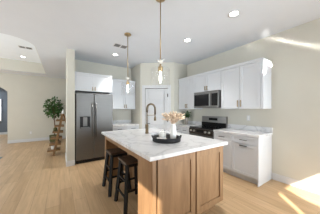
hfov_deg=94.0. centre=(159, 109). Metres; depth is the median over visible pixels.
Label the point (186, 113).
potted plant
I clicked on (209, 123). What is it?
range
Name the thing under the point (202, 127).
cooktop
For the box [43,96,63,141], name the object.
potted tree
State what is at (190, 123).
countertop
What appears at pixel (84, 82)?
upper cabinet
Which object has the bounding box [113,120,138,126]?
countertop
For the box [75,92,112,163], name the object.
refrigerator
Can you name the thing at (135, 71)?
wall
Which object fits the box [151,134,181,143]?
serving tray
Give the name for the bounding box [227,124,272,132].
backsplash
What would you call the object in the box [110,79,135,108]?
upper cabinet
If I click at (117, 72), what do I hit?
wall
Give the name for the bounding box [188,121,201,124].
backsplash
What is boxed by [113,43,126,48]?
ceiling vent
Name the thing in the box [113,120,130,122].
backsplash
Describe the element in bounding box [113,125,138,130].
base cabinet
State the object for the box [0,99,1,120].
window
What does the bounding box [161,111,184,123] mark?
dried pampas
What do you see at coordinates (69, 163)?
baseboard
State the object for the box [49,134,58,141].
basket
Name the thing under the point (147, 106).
faucet
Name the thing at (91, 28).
ceiling
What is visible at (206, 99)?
microwave
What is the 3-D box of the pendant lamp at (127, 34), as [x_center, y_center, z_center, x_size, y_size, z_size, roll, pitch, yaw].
[-0.633,-0.892,2.934,0.256,1.194,0.256,0,0,-34]
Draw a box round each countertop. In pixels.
[101,128,227,161]
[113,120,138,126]
[175,121,201,127]
[213,124,272,137]
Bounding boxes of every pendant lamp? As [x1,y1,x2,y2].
[124,32,130,91]
[156,0,164,82]
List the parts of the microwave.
door, rail, touch panel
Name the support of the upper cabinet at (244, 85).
attached to the wall at (293, 53)
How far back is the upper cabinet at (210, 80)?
3.80 m
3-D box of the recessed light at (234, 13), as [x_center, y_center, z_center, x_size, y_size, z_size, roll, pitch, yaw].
[1.143,-1.486,2.307,0.170,0.007,0.170,0,0,-34]
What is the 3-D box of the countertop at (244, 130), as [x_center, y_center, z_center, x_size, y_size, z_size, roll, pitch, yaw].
[1.727,0.419,3.189,0.578,0.145,0.952,0,0,-34]
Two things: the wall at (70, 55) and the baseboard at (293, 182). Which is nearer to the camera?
the baseboard at (293, 182)
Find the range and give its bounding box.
[189,116,226,138]
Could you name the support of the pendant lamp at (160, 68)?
hanging from the ceiling at (91, 28)
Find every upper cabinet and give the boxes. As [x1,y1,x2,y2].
[75,71,112,93]
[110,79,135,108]
[178,75,202,108]
[194,68,220,92]
[220,57,270,108]
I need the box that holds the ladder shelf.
[47,113,65,155]
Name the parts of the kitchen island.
panel, panel, corner post, panel, panel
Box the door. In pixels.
[145,88,167,129]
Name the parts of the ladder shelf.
rail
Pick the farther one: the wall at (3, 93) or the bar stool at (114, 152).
the wall at (3, 93)
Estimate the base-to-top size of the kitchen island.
0.876 m
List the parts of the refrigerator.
door, dispenser trim, handle, handle, door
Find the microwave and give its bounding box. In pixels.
[194,90,220,107]
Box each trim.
[0,43,45,73]
[142,85,170,130]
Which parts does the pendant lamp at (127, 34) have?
rod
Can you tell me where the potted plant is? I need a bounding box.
[184,111,189,124]
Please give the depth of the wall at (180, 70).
4.75 m
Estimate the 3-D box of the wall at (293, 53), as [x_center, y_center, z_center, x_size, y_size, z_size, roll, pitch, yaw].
[2.360,-0.060,2.856,0.100,2.860,5.120,0,0,-34]
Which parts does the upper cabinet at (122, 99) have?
door, crown, door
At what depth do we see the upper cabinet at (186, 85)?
4.41 m
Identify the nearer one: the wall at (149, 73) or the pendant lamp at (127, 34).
the pendant lamp at (127, 34)
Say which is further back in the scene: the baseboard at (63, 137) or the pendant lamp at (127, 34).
the baseboard at (63, 137)
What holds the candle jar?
on the serving tray
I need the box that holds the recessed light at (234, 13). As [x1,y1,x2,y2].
[228,10,239,16]
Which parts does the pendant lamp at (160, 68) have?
rod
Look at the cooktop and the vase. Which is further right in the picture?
the cooktop
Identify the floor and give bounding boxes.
[0,134,319,213]
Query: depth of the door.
4.72 m
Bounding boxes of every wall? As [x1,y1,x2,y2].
[0,73,65,140]
[0,87,6,131]
[66,48,74,160]
[75,59,130,119]
[131,64,139,128]
[140,62,173,128]
[174,62,186,123]
[187,18,319,185]
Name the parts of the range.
oven door, control panel, panel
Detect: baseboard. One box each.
[7,136,65,143]
[67,160,74,166]
[272,173,319,194]
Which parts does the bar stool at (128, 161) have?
leg, leg, seat, frame, leg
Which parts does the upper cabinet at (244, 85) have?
door, crown, door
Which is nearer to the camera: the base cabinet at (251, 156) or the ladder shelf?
the base cabinet at (251, 156)
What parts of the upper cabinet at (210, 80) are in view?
door, crown, door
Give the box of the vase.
[170,124,175,138]
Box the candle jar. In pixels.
[159,130,165,137]
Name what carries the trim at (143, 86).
attached to the wall at (149, 73)
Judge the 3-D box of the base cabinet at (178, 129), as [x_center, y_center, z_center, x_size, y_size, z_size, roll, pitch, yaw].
[0.836,0.931,4.500,0.600,0.877,0.672,0,0,-34]
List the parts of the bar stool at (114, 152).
leg, leg, seat, frame, leg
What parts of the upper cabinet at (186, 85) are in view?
door, crown, door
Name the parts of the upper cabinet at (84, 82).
door, crown, door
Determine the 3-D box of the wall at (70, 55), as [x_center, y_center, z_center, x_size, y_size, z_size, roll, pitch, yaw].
[-2.427,-0.060,4.025,0.165,2.860,0.890,0,0,-34]
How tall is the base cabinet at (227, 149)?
0.877 m
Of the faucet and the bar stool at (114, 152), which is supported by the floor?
the bar stool at (114, 152)
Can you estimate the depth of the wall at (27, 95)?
6.47 m
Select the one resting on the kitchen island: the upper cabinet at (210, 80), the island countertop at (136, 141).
the island countertop at (136, 141)
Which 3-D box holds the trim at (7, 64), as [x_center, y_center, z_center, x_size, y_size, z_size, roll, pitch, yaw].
[-5.163,-1.697,3.686,3.515,0.406,3.625,0,0,-34]
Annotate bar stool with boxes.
[102,148,131,196]
[114,155,137,213]
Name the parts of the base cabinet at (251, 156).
drawer, door, panel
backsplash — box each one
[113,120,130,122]
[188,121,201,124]
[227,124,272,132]
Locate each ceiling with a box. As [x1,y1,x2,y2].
[0,0,319,78]
[0,33,40,62]
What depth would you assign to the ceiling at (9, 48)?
4.77 m
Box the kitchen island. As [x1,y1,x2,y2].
[105,136,222,213]
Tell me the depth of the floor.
2.54 m
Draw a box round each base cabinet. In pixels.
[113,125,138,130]
[176,126,188,133]
[214,132,233,175]
[232,134,271,186]
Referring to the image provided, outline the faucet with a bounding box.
[145,103,155,133]
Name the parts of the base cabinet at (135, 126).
drawer, drawer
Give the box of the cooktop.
[190,125,223,129]
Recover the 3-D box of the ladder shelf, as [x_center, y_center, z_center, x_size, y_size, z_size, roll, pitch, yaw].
[-3.078,0.734,4.702,0.741,1.258,0.400,0,0,-34]
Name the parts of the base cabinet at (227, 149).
drawer, door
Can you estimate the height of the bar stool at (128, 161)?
0.668 m
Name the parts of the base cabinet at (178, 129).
drawer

